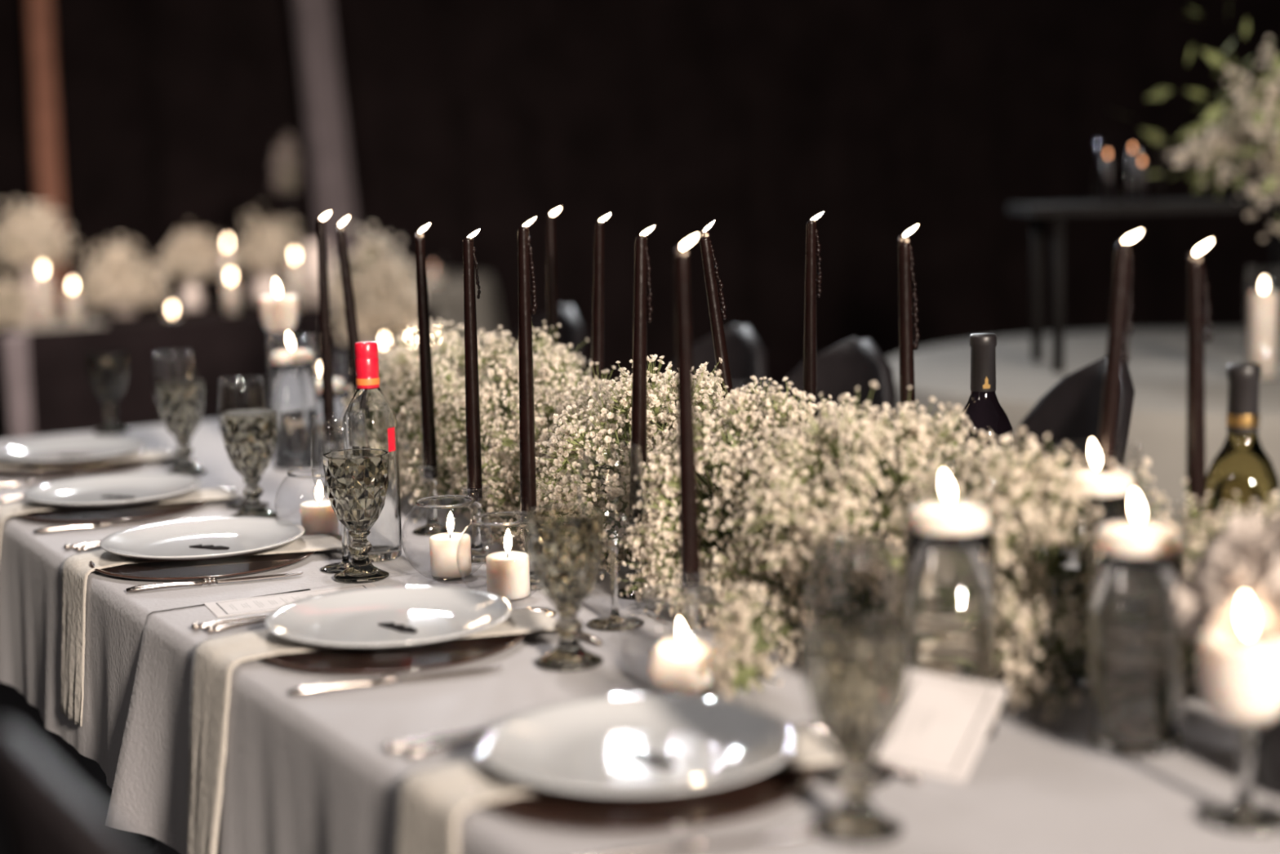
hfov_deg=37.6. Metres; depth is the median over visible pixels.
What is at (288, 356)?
candle
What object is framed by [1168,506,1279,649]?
bouquet
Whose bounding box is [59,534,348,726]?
napkin
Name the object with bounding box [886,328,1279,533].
round table
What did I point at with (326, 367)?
taper candle
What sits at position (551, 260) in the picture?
taper candle
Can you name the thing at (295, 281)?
glass candle
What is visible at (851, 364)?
dining chair
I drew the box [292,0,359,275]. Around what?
pole
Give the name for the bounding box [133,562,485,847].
banquet table
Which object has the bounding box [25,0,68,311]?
pole
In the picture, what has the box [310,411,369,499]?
bowl
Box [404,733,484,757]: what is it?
fork
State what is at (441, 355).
glass candle
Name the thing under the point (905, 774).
spoon
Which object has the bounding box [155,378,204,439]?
bowl
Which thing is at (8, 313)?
flowers
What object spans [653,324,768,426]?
dining chair
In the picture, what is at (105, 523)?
table knife
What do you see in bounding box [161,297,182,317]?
glass candle
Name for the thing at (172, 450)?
spoon
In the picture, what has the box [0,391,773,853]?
floor
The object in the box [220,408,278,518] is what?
goblet
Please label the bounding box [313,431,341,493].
glass candlestick
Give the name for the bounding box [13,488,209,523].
charger plate
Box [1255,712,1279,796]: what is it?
vase
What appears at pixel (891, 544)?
bowl
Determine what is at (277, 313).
candle
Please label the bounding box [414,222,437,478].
taper candle
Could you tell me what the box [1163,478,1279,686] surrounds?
breath
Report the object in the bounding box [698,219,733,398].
taper candle
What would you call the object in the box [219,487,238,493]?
spoon bowl
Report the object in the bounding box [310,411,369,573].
wine glass
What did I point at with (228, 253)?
glass candle
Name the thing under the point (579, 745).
dinner plate
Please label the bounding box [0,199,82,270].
flowers
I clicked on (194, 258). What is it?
flowers
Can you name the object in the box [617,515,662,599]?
glass candlestick
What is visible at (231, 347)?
head table
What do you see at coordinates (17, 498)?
fork
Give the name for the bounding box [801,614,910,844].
goblet
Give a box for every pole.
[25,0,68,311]
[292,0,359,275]
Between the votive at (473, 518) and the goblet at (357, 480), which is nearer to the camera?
the votive at (473, 518)
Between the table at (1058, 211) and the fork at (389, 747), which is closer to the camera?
the fork at (389, 747)
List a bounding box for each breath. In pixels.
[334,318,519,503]
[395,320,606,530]
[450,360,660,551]
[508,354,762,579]
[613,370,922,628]
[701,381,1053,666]
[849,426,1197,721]
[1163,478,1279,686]
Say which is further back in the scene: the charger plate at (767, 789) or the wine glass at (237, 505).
the wine glass at (237, 505)
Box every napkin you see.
[0,449,178,468]
[0,488,244,551]
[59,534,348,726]
[186,608,557,853]
[394,725,880,853]
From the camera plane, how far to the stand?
7.83 m
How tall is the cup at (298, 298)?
0.070 m
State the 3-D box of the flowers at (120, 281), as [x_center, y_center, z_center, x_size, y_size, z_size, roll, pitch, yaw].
[-1.956,-0.587,7.075,0.372,0.268,0.418,-5,9,-23]
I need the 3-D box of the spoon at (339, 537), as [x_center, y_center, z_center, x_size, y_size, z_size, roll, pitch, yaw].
[-0.409,0.167,2.620,0.039,0.011,0.168,-7,10,-32]
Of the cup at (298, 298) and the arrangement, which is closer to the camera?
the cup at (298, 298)
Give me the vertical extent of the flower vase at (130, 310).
0.039 m
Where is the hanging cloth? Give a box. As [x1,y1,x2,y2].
[2,331,33,438]
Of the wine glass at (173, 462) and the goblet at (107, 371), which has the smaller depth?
the wine glass at (173, 462)
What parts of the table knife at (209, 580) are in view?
handle, blade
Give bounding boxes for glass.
[152,350,198,466]
[217,374,269,509]
[256,297,299,457]
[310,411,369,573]
[577,444,646,631]
[805,533,899,786]
[1195,631,1279,833]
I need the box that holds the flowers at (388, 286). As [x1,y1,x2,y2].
[311,222,417,344]
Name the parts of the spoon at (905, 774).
handle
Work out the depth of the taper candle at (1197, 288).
1.89 m
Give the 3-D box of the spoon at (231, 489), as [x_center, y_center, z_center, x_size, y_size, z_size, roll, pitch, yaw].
[-0.649,0.114,3.036,0.039,0.011,0.168,-7,10,-32]
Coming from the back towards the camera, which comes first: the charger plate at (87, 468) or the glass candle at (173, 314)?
the glass candle at (173, 314)
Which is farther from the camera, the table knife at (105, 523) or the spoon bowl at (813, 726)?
the table knife at (105, 523)
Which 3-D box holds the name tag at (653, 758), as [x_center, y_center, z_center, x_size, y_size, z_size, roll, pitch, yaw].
[0.011,0.285,1.622,0.018,0.002,0.062,-6,9,-31]
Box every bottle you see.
[342,341,402,562]
[951,333,1013,476]
[1205,362,1279,537]
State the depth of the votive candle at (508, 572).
2.30 m
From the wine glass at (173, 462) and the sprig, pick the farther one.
the wine glass at (173, 462)
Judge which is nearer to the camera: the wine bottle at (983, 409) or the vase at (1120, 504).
the vase at (1120, 504)
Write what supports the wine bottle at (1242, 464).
on the tablecloth at (310, 773)
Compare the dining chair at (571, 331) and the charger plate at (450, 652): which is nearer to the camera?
the charger plate at (450, 652)
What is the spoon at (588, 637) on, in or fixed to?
on the tablecloth at (310, 773)
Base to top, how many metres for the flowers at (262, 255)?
0.287 m
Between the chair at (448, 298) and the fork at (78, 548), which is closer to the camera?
the fork at (78, 548)
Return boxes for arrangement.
[1107,0,1279,240]
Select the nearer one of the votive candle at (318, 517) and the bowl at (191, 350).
the votive candle at (318, 517)
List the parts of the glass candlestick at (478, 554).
stem and foot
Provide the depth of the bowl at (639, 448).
2.15 m
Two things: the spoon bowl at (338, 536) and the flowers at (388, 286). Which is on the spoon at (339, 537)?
the spoon bowl at (338, 536)
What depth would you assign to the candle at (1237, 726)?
1.48 m
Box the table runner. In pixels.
[2,313,110,330]
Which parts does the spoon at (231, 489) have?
handle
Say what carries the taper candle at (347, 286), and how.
on the glass candlestick
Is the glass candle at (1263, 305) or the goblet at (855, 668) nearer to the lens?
the goblet at (855, 668)
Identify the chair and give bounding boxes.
[0,722,141,853]
[336,272,503,343]
[486,305,583,401]
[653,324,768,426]
[755,337,896,484]
[1013,356,1134,501]
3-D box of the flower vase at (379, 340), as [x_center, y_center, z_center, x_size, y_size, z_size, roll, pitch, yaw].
[-0.750,-0.227,5.318,0.120,0.049,0.120,-1,8,0]
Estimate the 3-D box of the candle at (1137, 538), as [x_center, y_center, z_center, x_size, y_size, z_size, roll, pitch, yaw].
[0.442,0.091,1.667,0.075,0.071,0.075,-5,9,-23]
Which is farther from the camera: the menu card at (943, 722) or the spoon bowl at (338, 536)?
the spoon bowl at (338, 536)
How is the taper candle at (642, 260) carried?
on the glass candlestick at (622, 590)
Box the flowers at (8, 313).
[0,271,34,328]
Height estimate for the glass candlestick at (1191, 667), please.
0.099 m
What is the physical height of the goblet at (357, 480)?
0.164 m
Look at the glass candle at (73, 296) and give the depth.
6.68 m
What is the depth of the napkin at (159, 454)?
3.44 m
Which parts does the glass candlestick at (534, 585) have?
stem and foot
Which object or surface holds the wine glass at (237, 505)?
on the tablecloth at (31, 563)
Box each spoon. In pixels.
[164,448,196,465]
[219,487,244,502]
[326,533,348,550]
[524,606,602,644]
[793,723,920,782]
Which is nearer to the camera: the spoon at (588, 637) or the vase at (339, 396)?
the spoon at (588, 637)
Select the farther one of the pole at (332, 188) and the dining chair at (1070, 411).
the pole at (332, 188)
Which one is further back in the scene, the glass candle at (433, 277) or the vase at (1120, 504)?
the glass candle at (433, 277)
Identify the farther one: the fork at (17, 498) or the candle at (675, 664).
the fork at (17, 498)
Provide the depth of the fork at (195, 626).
2.20 m
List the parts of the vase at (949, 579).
glass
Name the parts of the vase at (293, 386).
glass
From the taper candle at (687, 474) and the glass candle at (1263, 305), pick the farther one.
the glass candle at (1263, 305)
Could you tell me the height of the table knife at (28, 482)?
0.010 m
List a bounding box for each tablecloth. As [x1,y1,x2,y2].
[0,400,541,788]
[106,529,1279,853]
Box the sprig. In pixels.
[702,582,791,700]
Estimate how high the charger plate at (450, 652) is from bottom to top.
0.009 m
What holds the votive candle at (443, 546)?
in the votive at (473, 500)
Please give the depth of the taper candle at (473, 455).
2.51 m
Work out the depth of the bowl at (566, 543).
1.96 m
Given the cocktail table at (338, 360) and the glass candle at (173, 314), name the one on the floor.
the cocktail table at (338, 360)
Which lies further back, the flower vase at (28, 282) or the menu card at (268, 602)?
the flower vase at (28, 282)
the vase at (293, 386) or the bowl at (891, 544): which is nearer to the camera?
the bowl at (891, 544)
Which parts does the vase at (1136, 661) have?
glass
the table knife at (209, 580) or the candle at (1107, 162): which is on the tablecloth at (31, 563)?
the table knife at (209, 580)
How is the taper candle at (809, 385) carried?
on the glass candlestick
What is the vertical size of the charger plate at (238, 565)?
0.009 m
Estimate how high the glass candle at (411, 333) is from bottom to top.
0.098 m
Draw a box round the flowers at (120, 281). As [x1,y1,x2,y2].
[73,235,175,309]
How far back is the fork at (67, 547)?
2.68 m
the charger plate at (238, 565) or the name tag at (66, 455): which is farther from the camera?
the name tag at (66, 455)
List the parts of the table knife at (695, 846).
handle, blade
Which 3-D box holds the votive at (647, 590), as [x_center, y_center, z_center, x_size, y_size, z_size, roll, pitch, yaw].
[0.040,0.215,1.890,0.117,0.100,0.117,-1,8,0]
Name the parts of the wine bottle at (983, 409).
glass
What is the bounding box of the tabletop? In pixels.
[1006,197,1279,216]
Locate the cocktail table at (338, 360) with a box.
[268,341,486,408]
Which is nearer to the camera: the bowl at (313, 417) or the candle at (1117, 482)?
the candle at (1117, 482)
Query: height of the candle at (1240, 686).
0.098 m
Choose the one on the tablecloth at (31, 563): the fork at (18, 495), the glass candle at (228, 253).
the fork at (18, 495)
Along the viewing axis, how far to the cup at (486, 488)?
2.54 m
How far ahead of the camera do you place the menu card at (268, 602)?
2.33 m
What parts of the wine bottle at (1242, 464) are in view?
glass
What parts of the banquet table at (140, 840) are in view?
leg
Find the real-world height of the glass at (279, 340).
0.292 m
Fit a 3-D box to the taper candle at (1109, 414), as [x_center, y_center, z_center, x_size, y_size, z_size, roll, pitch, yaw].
[0.475,-0.011,1.889,0.055,0.369,0.022,-1,8,7]
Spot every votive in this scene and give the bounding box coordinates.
[275,466,347,530]
[401,494,492,579]
[456,511,539,601]
[621,583,735,695]
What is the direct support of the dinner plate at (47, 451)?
on the napkin at (159, 454)
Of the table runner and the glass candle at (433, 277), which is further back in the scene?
the glass candle at (433, 277)
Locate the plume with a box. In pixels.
[271,133,302,192]
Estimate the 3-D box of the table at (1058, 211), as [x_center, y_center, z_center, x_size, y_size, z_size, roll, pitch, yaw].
[1.310,-0.353,4.601,0.764,0.396,0.320,-1,8,0]
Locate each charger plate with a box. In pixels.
[0,449,155,477]
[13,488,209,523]
[88,551,315,580]
[262,628,526,673]
[469,751,816,831]
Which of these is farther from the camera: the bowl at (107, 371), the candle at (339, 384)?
the bowl at (107, 371)
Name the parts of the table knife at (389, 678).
handle, blade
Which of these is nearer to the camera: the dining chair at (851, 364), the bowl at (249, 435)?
the bowl at (249, 435)
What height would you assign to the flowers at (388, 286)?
0.332 m
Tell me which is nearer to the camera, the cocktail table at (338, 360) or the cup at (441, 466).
the cup at (441, 466)
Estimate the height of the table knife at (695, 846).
0.010 m
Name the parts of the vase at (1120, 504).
glass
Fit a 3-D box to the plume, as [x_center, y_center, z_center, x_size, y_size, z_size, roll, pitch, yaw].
[-1.473,-1.098,7.812,0.134,0.246,0.160,-1,8,0]
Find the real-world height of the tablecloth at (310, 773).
0.264 m
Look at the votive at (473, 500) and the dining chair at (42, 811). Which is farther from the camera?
the votive at (473, 500)
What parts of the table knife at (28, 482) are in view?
handle, blade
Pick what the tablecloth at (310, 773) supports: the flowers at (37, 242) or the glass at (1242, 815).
the glass at (1242, 815)
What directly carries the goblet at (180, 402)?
on the tablecloth at (31, 563)
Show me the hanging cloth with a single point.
(15, 344)
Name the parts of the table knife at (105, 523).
handle, blade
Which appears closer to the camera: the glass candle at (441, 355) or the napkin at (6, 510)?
the napkin at (6, 510)
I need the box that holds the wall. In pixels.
[0,0,1279,397]
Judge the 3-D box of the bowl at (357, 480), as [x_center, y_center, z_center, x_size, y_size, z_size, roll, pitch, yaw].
[-0.366,0.084,2.435,0.086,0.102,0.084,-2,8,-6]
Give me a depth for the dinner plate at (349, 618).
2.15 m
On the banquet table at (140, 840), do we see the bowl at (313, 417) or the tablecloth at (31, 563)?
the tablecloth at (31, 563)
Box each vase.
[18,265,59,324]
[110,306,137,315]
[181,277,204,308]
[247,268,289,303]
[266,333,321,470]
[302,242,336,306]
[316,351,347,460]
[360,336,395,348]
[901,479,997,740]
[1050,440,1141,687]
[1086,497,1189,755]
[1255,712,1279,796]
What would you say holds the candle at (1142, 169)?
in the glass
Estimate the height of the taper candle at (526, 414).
0.384 m
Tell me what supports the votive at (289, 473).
on the tablecloth at (31, 563)
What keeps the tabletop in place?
attached to the table at (1058, 211)
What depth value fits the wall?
10.09 m
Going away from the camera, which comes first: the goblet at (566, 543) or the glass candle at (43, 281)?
the goblet at (566, 543)
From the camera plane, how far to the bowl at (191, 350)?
3.42 m
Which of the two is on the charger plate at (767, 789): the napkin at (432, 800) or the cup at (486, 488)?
the napkin at (432, 800)
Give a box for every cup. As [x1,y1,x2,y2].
[256,297,299,337]
[417,462,443,479]
[460,484,488,503]
[622,515,653,528]
[672,567,708,593]
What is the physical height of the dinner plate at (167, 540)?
0.020 m
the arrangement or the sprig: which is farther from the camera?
the arrangement
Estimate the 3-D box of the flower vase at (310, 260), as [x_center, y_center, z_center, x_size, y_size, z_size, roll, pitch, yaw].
[-1.254,-0.596,7.327,0.150,0.239,0.150,-1,8,0]
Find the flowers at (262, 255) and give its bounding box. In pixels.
[234,203,306,272]
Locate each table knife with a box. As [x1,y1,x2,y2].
[0,479,58,486]
[33,517,187,533]
[125,572,302,592]
[288,666,502,695]
[615,826,819,853]
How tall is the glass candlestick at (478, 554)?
0.099 m
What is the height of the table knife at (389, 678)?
0.010 m
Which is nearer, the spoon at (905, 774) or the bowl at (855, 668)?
the bowl at (855, 668)
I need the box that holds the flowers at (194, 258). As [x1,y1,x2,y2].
[159,222,222,280]
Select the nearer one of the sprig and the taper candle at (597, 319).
the sprig
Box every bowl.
[85,351,128,404]
[152,350,195,404]
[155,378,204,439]
[217,374,267,437]
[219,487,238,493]
[220,408,277,479]
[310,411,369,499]
[322,448,389,532]
[326,533,342,541]
[524,504,604,608]
[524,606,556,617]
[577,444,646,548]
[793,723,822,731]
[801,614,910,759]
[805,533,899,622]
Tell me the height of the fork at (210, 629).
0.009 m
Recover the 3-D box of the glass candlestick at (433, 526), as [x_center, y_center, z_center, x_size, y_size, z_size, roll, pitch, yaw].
[-0.303,0.104,2.741,0.062,0.099,0.062,-1,8,0]
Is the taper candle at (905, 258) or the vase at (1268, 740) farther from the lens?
the taper candle at (905, 258)
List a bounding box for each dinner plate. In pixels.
[0,436,147,464]
[22,472,201,507]
[98,516,305,560]
[264,585,512,648]
[479,693,798,795]
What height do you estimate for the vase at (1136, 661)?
0.216 m
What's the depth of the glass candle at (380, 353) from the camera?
5.12 m
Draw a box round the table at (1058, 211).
[1006,197,1279,372]
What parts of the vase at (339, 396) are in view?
glass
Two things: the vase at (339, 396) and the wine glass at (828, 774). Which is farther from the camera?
the vase at (339, 396)
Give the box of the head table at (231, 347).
[0,299,437,439]
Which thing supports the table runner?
on the head table at (231, 347)
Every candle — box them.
[31,257,57,326]
[61,272,84,324]
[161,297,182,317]
[217,231,240,307]
[220,264,242,314]
[258,279,297,332]
[270,332,313,363]
[284,244,306,309]
[300,480,338,535]
[315,362,344,392]
[316,211,336,443]
[335,216,359,394]
[373,324,395,360]
[400,322,418,356]
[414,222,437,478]
[426,258,445,285]
[429,511,471,577]
[431,328,448,357]
[462,228,482,501]
[485,528,530,599]
[517,217,537,520]
[546,207,560,391]
[591,213,610,398]
[629,225,654,531]
[647,617,718,694]
[674,234,700,590]
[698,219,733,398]
[802,211,823,483]
[897,224,919,462]
[907,471,991,534]
[1058,439,1134,497]
[1094,491,1182,556]
[1097,230,1142,472]
[1102,151,1112,200]
[1127,144,1137,199]
[1137,158,1147,199]
[1186,239,1213,573]
[1195,631,1279,730]
[1199,595,1279,722]
[1244,265,1279,378]
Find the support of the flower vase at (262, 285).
on the head table at (231, 347)
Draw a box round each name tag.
[58,454,89,457]
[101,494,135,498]
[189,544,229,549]
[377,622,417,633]
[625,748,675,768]
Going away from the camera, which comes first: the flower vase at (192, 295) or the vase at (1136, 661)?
the vase at (1136, 661)
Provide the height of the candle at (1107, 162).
0.118 m
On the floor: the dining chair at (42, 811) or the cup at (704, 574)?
the dining chair at (42, 811)
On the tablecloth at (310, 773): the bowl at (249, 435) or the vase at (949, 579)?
the vase at (949, 579)
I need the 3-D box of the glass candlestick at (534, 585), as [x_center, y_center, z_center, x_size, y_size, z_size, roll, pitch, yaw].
[-0.139,0.151,2.375,0.062,0.099,0.062,-1,8,0]
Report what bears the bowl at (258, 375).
on the wine glass at (237, 505)
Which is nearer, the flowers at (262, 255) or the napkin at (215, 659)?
the napkin at (215, 659)
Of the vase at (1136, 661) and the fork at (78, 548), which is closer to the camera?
the vase at (1136, 661)
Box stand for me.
[286,192,294,235]
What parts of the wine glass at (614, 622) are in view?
stem and foot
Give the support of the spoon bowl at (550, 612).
on the spoon at (588, 637)
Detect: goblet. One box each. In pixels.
[85,351,129,435]
[155,378,206,475]
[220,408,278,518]
[322,448,389,582]
[524,504,604,671]
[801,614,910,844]
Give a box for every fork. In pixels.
[0,493,22,498]
[0,496,26,503]
[63,540,100,550]
[75,543,101,551]
[191,613,269,631]
[205,617,265,633]
[384,727,491,752]
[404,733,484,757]
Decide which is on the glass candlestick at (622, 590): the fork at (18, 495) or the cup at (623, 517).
the cup at (623, 517)
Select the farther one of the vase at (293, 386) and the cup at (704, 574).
the vase at (293, 386)
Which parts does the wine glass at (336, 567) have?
stem and foot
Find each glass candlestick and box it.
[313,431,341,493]
[412,462,454,535]
[460,484,492,562]
[513,510,541,590]
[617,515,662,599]
[672,567,708,639]
[1183,649,1199,671]
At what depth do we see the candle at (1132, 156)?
4.54 m
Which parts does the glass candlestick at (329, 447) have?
stem and foot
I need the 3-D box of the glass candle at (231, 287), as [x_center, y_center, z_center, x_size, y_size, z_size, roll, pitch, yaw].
[-1.521,-0.513,6.998,0.070,0.180,0.070,-1,8,0]
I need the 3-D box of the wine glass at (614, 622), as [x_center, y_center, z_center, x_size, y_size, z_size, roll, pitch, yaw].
[-0.031,0.125,2.157,0.080,0.206,0.080,-4,8,-17]
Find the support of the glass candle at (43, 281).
on the table runner
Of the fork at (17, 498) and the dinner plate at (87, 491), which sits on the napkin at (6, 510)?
the dinner plate at (87, 491)
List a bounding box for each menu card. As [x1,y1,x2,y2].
[204,582,377,617]
[874,668,1008,782]
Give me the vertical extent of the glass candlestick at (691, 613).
0.099 m
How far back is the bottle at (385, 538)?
2.53 m

